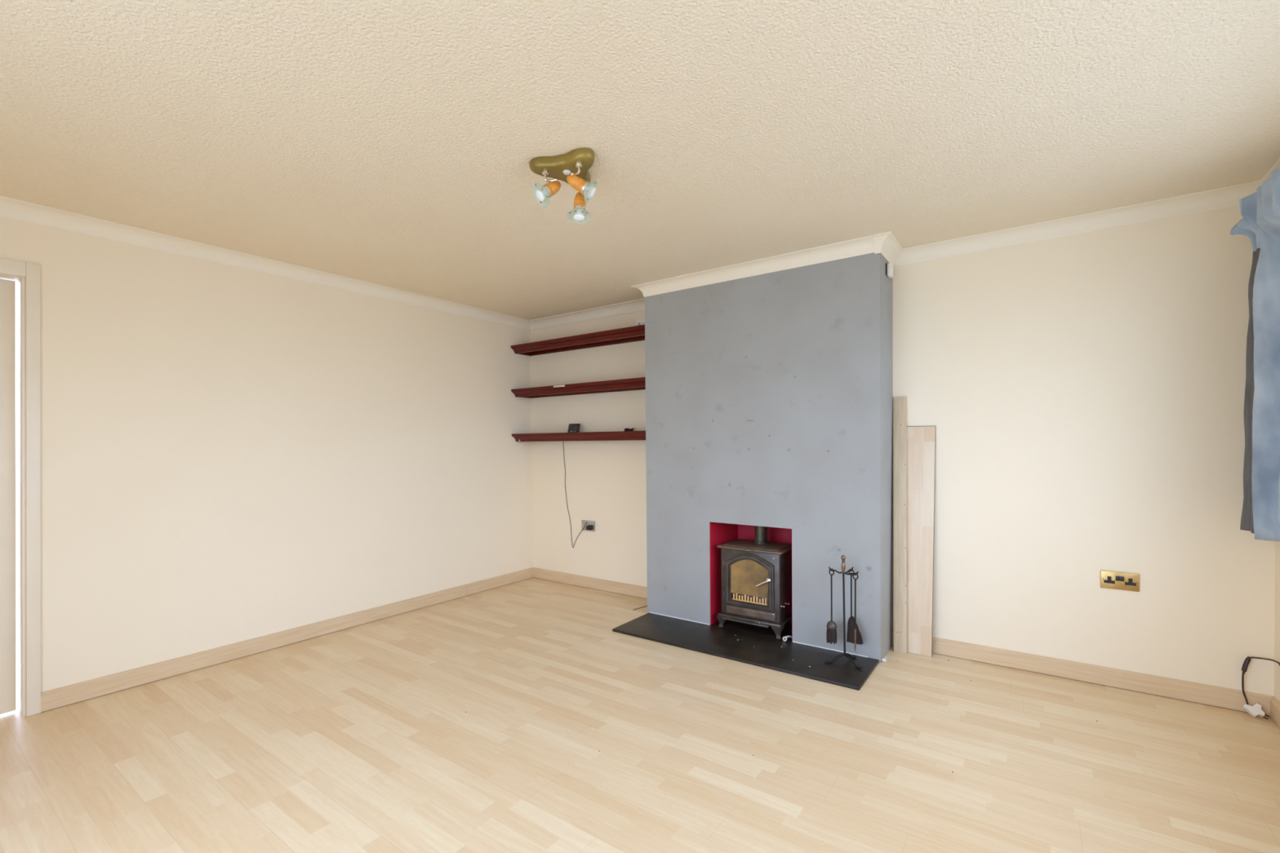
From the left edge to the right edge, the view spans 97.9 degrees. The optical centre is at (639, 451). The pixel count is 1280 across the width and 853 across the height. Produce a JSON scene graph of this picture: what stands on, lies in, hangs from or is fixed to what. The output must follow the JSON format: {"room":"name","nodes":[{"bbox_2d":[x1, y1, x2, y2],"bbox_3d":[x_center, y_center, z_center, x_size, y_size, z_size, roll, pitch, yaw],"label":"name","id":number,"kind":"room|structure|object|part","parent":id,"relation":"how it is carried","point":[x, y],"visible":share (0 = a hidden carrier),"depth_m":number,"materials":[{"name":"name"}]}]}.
{"room":"living room","nodes":[
{"label":"living room","id":0,"kind":"room"},
{"bbox_2d":[0,216,533,692],"bbox_3d":[-2.306,0.026,3.548,0.120,2.400,4.870,0,1,35],"label":"wall","id":1,"kind":"structure","parent":0,"point":[230,455],"depth_m":3.34,"materials":[{"name":"beige paint"}]},
{"bbox_2d":[0,278,16,714],"bbox_3d":[-3.182,0.215,2.345,0.095,2.050,0.778,0,1,35],"label":"door","id":2,"kind":"structure","parent":1,"relation":"in","point":[7,287],"depth_m":2.63,"materials":[{"name":"white wood"}]},
{"bbox_2d":[0,273,26,716],"bbox_3d":[-3.164,0.216,2.340,0.122,2.072,0.815,0,1,35],"label":"trim","id":3,"kind":"structure","parent":1,"relation":"attached to","point":[21,280],"depth_m":2.62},
{"bbox_2d":[0,257,40,716],"bbox_3d":[-3.115,0.185,2.294,0.016,2.134,0.922,0,1,35],"label":"trim","id":4,"kind":"structure","parent":1,"relation":"attached to","point":[31,272],"depth_m":2.63,"materials":[{"name":"white wood"}]},
{"bbox_2d":[0,195,530,330],"bbox_3d":[-2.261,-1.135,3.442,0.072,0.076,4.350,0,1,35],"label":"trim","id":5,"kind":"structure","parent":1,"relation":"attached to","point":[11,208],"depth_m":3.22,"materials":[{"name":"white paint"}]},
{"bbox_2d":[40,567,533,711],"bbox_3d":[-1.933,1.168,3.961,0.015,0.090,3.206,0,1,35],"label":"baseboard","id":6,"kind":"structure","parent":1,"relation":"attached to","point":[86,690],"depth_m":3.35,"materials":[{"name":"brown wood"}]},
{"bbox_2d":[0,0,1279,319],"bbox_3d":[-0.290,-1.219,2.088,5.094,0.100,4.870,0,1,35],"label":"ceiling","id":7,"kind":"structure","parent":0,"point":[393,144],"depth_m":1.97,"materials":[{"name":"paint"}]},
{"bbox_2d":[528,147,595,222],"bbox_3d":[-0.272,-1.054,2.245,0.287,0.234,0.256,-1,1,-40],"label":"ceiling spotlight","id":8,"kind":"object","parent":7,"relation":"attached to","point":[572,167],"visible":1,"depth_m":2.21,"materials":[{"name":"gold metal"}]},
{"bbox_3d":[-0.395,-1.024,2.223,0.044,0.045,0.045,0,1,35],"label":"bulb","id":9,"kind":"part","parent":8,"relation":"part of","materials":[{"name":"white glass"}]},
{"bbox_3d":[-0.364,-1.097,2.247,0.060,0.067,0.027,-1,1,-9],"label":"arm","id":10,"kind":"part","parent":8,"relation":"part of","materials":[{"name":"silver metal"}]},
{"bbox_3d":[-0.268,-1.151,2.271,0.275,0.040,0.275,0,1,35],"label":"ceiling plate","id":11,"kind":"part","parent":8,"relation":"part of","materials":[{"name":"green metal"}]},
{"bbox_3d":[-0.252,-1.097,2.193,0.056,0.068,0.028,0,1,35],"label":"arm","id":12,"kind":"part","parent":8,"relation":"part of","materials":[{"name":"silver metal"}]},
{"bbox_3d":[-0.246,-0.958,2.252,0.045,0.041,0.044,0,1,35],"label":"bulb","id":13,"kind":"part","parent":8,"relation":"part of","materials":[{"name":"white glass"}]},
{"bbox_3d":[-0.196,-1.032,2.213,0.045,0.044,0.044,0,1,35],"label":"bulb","id":14,"kind":"part","parent":8,"relation":"part of","materials":[{"name":"white glass"}]},
{"bbox_2d":[0,577,1279,852],"bbox_3d":[-0.269,1.271,2.127,5.094,0.080,4.870,0,1,35],"label":"floor","id":15,"kind":"structure","parent":0,"point":[575,734],"depth_m":2.26,"materials":[{"name":"brown wood"}]},
{"bbox_2d":[612,613,879,690],"bbox_3d":[0.715,1.191,3.631,1.587,0.016,0.876,0,1,35],"label":"hearth slab","id":16,"kind":"object","parent":15,"relation":"on","point":[753,645],"visible":0.93,"depth_m":3.38,"materials":[{"name":"stone"}]},
{"bbox_2d":[716,525,791,639],"bbox_3d":[0.787,0.753,3.745,0.462,0.854,0.342,0,1,35],"label":"stove","id":17,"kind":"object","parent":16,"relation":"on","point":[756,575],"visible":0.87,"depth_m":3.64,"materials":[{"name":"metal"}]},
{"bbox_3d":[0.560,1.145,3.764,0.071,0.074,0.053,0,1,35],"label":"leg","id":18,"kind":"part","parent":17,"relation":"part of","materials":[{"name":"metal"}]},
{"bbox_3d":[0.716,0.846,3.648,0.268,0.284,0.003,0,1,35],"label":"glass","id":19,"kind":"part","parent":17,"relation":"part of","materials":[{"name":"clear glass"}]},
{"bbox_3d":[0.713,0.845,3.643,0.339,0.352,0.027,0,1,35],"label":"door","id":20,"kind":"part","parent":17,"relation":"part of","materials":[{"name":"metal"}]},
{"bbox_3d":[0.723,1.057,3.647,0.343,0.052,0.016,0,1,35],"label":"ash door","id":21,"kind":"part","parent":17,"relation":"part of","materials":[{"name":"metal"}]},
{"bbox_3d":[0.793,0.636,3.751,0.452,0.021,0.320,0,1,35],"label":"plate","id":22,"kind":"part","parent":17,"relation":"part of","materials":[{"name":"metal"}]},
{"bbox_3d":[0.789,1.103,3.753,0.446,0.026,0.337,0,1,35],"label":"plate","id":23,"kind":"part","parent":17,"relation":"part of","materials":[{"name":"metal"}]},
{"bbox_3d":[0.788,0.840,3.559,0.093,0.066,0.036,0,1,35],"label":"handle","id":24,"kind":"part","parent":17,"relation":"part of","materials":[{"name":"silver metal"}]},
{"bbox_3d":[0.875,1.146,3.541,0.071,0.074,0.053,0,1,35],"label":"leg","id":25,"kind":"part","parent":17,"relation":"part of","materials":[{"name":"metal"}]},
{"bbox_2d":[782,635,791,641],"bbox_3d":[0.933,1.167,3.492,0.085,0.032,0.026,-1,1,-29],"label":"rope loop","id":26,"kind":"object","parent":16,"relation":"on","point":[786,637],"visible":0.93,"depth_m":3.48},
{"bbox_2d":[824,555,862,671],"bbox_3d":[1.167,0.885,3.139,0.210,0.605,0.188,0,1,35],"label":"stand","id":27,"kind":"object","parent":16,"relation":"on","point":[848,655],"visible":1,"depth_m":3.14,"materials":[{"name":"black metal"}]},
{"bbox_2d":[826,568,836,644],"bbox_3d":[1.098,0.884,3.190,0.058,0.429,0.058,0,1,35],"label":"brush","id":28,"kind":"object","parent":27,"relation":"hanging from","point":[831,633],"visible":1,"depth_m":3.18,"materials":[{"name":"black metal"}]},
{"bbox_3d":[1.097,1.165,3.136,0.122,0.047,0.019,-1,1,-10],"label":"leg","id":29,"kind":"part","parent":27,"relation":"part of","materials":[{"name":"black metal"}]},
{"bbox_3d":[1.147,0.633,3.140,0.025,0.100,0.025,0,1,35],"label":"brass knob","id":30,"kind":"part","parent":27,"relation":"part of","materials":[{"name":"gold metal"}]},
{"bbox_3d":[1.199,1.163,3.175,0.104,0.047,0.019,-1,1,-39],"label":"leg","id":31,"kind":"part","parent":27,"relation":"part of","materials":[{"name":"black metal"}]},
{"bbox_3d":[1.183,1.165,3.081,0.020,0.047,0.137,-1,1,-20],"label":"leg","id":32,"kind":"part","parent":27,"relation":"part of","materials":[{"name":"black metal"}]},
{"bbox_2d":[846,568,863,644],"bbox_3d":[1.222,0.881,3.165,0.092,0.425,0.015,0,1,35],"label":"shovel","id":33,"kind":"object","parent":27,"relation":"hanging from","point":[851,624],"visible":0.82,"depth_m":3.17,"materials":[{"name":"black metal"}]},
{"bbox_3d":[1.222,1.016,3.165,0.092,0.156,0.010,0,1,35],"label":"blade","id":34,"kind":"part","parent":33,"relation":"part of","materials":[{"name":"black metal"}]},
{"bbox_2d":[852,572,858,650],"bbox_3d":[1.194,0.888,3.086,0.032,0.435,0.010,0,1,35],"label":"poker","id":35,"kind":"object","parent":27,"relation":"hanging from","point":[855,572],"visible":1,"depth_m":3.08,"materials":[{"name":"black metal"}]},
{"bbox_2d":[893,395,906,653],"bbox_3d":[1.566,0.432,3.351,0.073,1.530,0.131,0,1,25],"label":"plank","id":36,"kind":"object","parent":15,"relation":"on","point":[900,402],"visible":1,"depth_m":3.34,"materials":[{"name":"brown wood"}]},
{"bbox_2d":[906,426,935,657],"bbox_3d":[1.644,0.522,3.316,0.199,1.348,0.087,0,1,35],"label":"board","id":37,"kind":"object","parent":15,"relation":"on","point":[921,440],"visible":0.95,"depth_m":3.30,"materials":[{"name":"brown wood"}]},
{"bbox_2d":[1242,702,1269,719],"bbox_3d":[2.781,1.168,2.515,0.080,0.058,0.053,0,1,35],"label":"plug adaptor","id":38,"kind":"object","parent":15,"relation":"on","point":[1255,710],"visible":1,"depth_m":2.51,"materials":[{"name":"white plastic"}]},
{"bbox_2d":[1241,656,1279,704],"bbox_3d":[2.594,1.067,2.233,0.105,0.276,0.729,0,1,35],"label":"lead","id":39,"kind":"object","parent":15,"relation":"on","point":[1247,660],"visible":1,"depth_m":2.54,"materials":[{"name":"grey plastic"}]},
{"bbox_2d":[1241,656,1251,674],"bbox_3d":[2.769,0.975,2.543,0.031,0.084,0.017,0,1,35],"label":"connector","id":40,"kind":"object","parent":39,"relation":"attached to","point":[1246,661],"depth_m":2.54,"materials":[{"name":"black plastic"}]},
{"bbox_2d":[644,252,893,662],"bbox_3d":[0.863,-0.006,3.841,1.612,2.400,0.560,0,1,35],"label":"wall","id":41,"kind":"structure","parent":0,"point":[769,397],"depth_m":3.47,"materials":[{"name":"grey paint"}]},
{"bbox_2d":[631,235,874,297],"bbox_3d":[0.629,-1.162,3.594,1.656,0.076,0.072,0,1,35],"label":"trim","id":42,"kind":"structure","parent":41,"relation":"attached to","point":[861,246],"depth_m":3.50,"materials":[{"name":"white paint"}]},
{"bbox_2d":[648,612,867,657],"bbox_3d":[0.689,1.180,3.644,1.522,0.006,0.005,0,1,35],"label":"trim","id":43,"kind":"structure","parent":41,"relation":"attached to","point":[649,612],"depth_m":3.42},
{"bbox_2d":[871,231,890,253],"bbox_3d":[1.345,-1.156,3.086,0.100,0.084,0.072,0,1,35],"label":"trim","id":44,"kind":"structure","parent":41,"relation":"attached to","point":[878,239],"depth_m":3.10,"materials":[{"name":"white paint"}]},
{"bbox_2d":[885,262,893,278],"bbox_3d":[1.463,-1.062,3.265,0.030,0.075,0.075,0,1,35],"label":"sensor","id":45,"kind":"object","parent":41,"relation":"attached to","point":[889,267],"visible":1,"depth_m":3.24,"materials":[{"name":"white plastic"}]},
{"bbox_2d":[880,231,902,266],"bbox_3d":[1.454,-1.160,3.216,0.072,0.082,0.412,0,1,35],"label":"trim","id":46,"kind":"structure","parent":41,"relation":"attached to","point":[891,249],"depth_m":3.21,"materials":[{"name":"white paint"}]},
{"bbox_2d":[530,205,1275,696],"bbox_3d":[1.004,-0.009,3.998,4.754,2.400,0.300,0,1,35],"label":"wall","id":47,"kind":"structure","parent":0,"point":[1083,394],"depth_m":2.93,"materials":[{"name":"beige paint"}]},
{"bbox_2d":[511,324,644,355],"bbox_3d":[-0.472,-0.925,4.686,1.542,0.065,0.244,0,1,35],"label":"wall shelf","id":48,"kind":"object","parent":47,"relation":"attached to","point":[636,333],"visible":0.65,"depth_m":4.65,"materials":[{"name":"brown wood"}]},
{"bbox_2d":[511,377,645,398],"bbox_3d":[-0.469,-0.531,4.691,1.542,0.066,0.247,0,1,35],"label":"wall shelf","id":49,"kind":"object","parent":47,"relation":"attached to","point":[633,384],"visible":0.78,"depth_m":4.63,"materials":[{"name":"brown wood"}]},
{"bbox_2d":[511,427,645,441],"bbox_3d":[-0.465,-0.140,4.699,1.542,0.099,0.244,0,1,35],"label":"wall shelf","id":50,"kind":"object","parent":47,"relation":"attached to","point":[618,435],"depth_m":4.58,"materials":[{"name":"brown wood"}]},
{"bbox_2d":[567,423,580,432],"bbox_3d":[-0.567,-0.202,4.825,0.112,0.080,0.060,0,1,27],"label":"digital display","id":51,"kind":"object","parent":50,"relation":"on","point":[573,428],"visible":0.94,"depth_m":4.81,"materials":[{"name":"black plastic"}]},
{"bbox_2d":[562,440,593,547],"bbox_3d":[-0.559,0.349,4.902,0.356,1.019,0.044,0,1,38],"label":"lead","id":52,"kind":"object","parent":50,"relation":"hanging from","point":[588,526],"visible":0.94,"depth_m":4.97,"materials":[{"name":"black plastic"}]},
{"bbox_3d":[-0.080,-0.175,4.447,0.109,0.029,0.058,0,1,35],"label":"cable coil","id":53,"kind":"part","parent":50,"relation":"part of","materials":[{"name":"black plastic"}]},
{"bbox_2d":[529,298,644,330],"bbox_3d":[-0.420,-1.172,4.758,1.546,0.076,0.072,0,1,35],"label":"trim","id":54,"kind":"structure","parent":47,"relation":"attached to","point":[637,305],"depth_m":4.78,"materials":[{"name":"white paint"}]},
{"bbox_2d":[581,520,595,531],"bbox_3d":[-0.452,0.647,4.855,0.150,0.090,0.014,0,1,35],"label":"wall socket","id":55,"kind":"object","parent":47,"relation":"attached to","point":[584,522],"visible":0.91,"depth_m":4.85,"materials":[{"name":"metal"}]},
{"bbox_2d":[533,567,647,599],"bbox_3d":[-0.384,1.142,4.817,1.546,0.090,0.015,0,1,35],"label":"baseboard","id":56,"kind":"structure","parent":47,"relation":"attached to","point":[638,591],"depth_m":4.83,"materials":[{"name":"brown wood"}]},
{"bbox_2d":[635,318,644,325],"bbox_3d":[0.036,-1.018,4.459,0.150,0.088,0.036,0,1,35],"label":"wall socket","id":57,"kind":"object","parent":47,"relation":"attached to","point":[641,322],"visible":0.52,"depth_m":4.46,"materials":[{"name":"white plastic"}]},
{"bbox_2d":[893,180,1262,266],"bbox_3d":[2.174,-1.165,2.913,1.595,0.076,0.072,0,1,35],"label":"trim","id":58,"kind":"structure","parent":47,"relation":"attached to","point":[1229,196],"depth_m":2.85,"materials":[{"name":"white paint"}]},
{"bbox_2d":[892,630,1271,716],"bbox_3d":[2.210,1.149,2.973,1.595,0.090,0.015,0,1,35],"label":"baseboard","id":59,"kind":"structure","parent":47,"relation":"attached to","point":[1232,699],"depth_m":2.84,"materials":[{"name":"brown wood"}]},
{"bbox_2d":[1100,569,1139,591],"bbox_3d":[2.422,0.653,2.812,0.150,0.090,0.014,0,1,35],"label":"wall socket","id":60,"kind":"object","parent":47,"relation":"attached to","point":[1108,579],"visible":1,"depth_m":2.81,"materials":[{"name":"gold metal"}]},
{"bbox_2d":[1120,576,1124,581],"bbox_3d":[2.427,0.641,2.803,0.017,0.024,0.005,0,1,35],"label":"rocker switch","id":61,"kind":"object","parent":60,"relation":"attached to","point":[1122,578],"depth_m":2.80,"materials":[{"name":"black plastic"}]},
{"bbox_2d":[1273,541,1279,702],"bbox_3d":[1.707,0.036,0.695,0.220,2.400,4.870,0,1,35],"label":"wall","id":62,"kind":"structure","parent":0,"point":[1277,611],"depth_m":2.48,"materials":[{"name":"beige paint"}]},
{"bbox_2d":[1260,158,1279,182],"bbox_3d":[1.555,-1.125,0.729,0.072,0.076,4.350,0,1,35],"label":"trim","id":63,"kind":"structure","parent":62,"relation":"attached to","point":[1277,165],"depth_m":2.36,"materials":[{"name":"white paint"}]},
{"bbox_2d":[1270,696,1279,728],"bbox_3d":[1.598,1.189,0.749,0.015,0.090,4.350,0,1,35],"label":"baseboard","id":64,"kind":"structure","parent":62,"relation":"attached to","point":[1274,703],"depth_m":2.46,"materials":[{"name":"brown wood"}]},
{"bbox_3d":[1.716,-0.966,0.995,0.117,0.085,3.529,0,1,35],"label":"pole","id":65,"kind":"object","parent":62,"relation":"attached to","visible":0},
{"bbox_2d":[1230,167,1279,542],"bbox_3d":[2.555,-0.356,2.251,0.165,1.449,0.515,0,1,35],"label":"curtain","id":66,"kind":"object","parent":65,"relation":"hanging from","point":[1260,211],"visible":1,"depth_m":2.30,"materials":[{"name":"blue fabric"}]},
{"label":"outside","id":67,"kind":"structure","parent":0,"visible":0},
{"bbox_2d":[0,642,17,715],"bbox_3d":[-3.856,1.322,2.758,1.475,0.100,3.000,0,1,35],"label":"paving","id":68,"kind":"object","parent":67,"point":[16,642],"depth_m":3.12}
]}

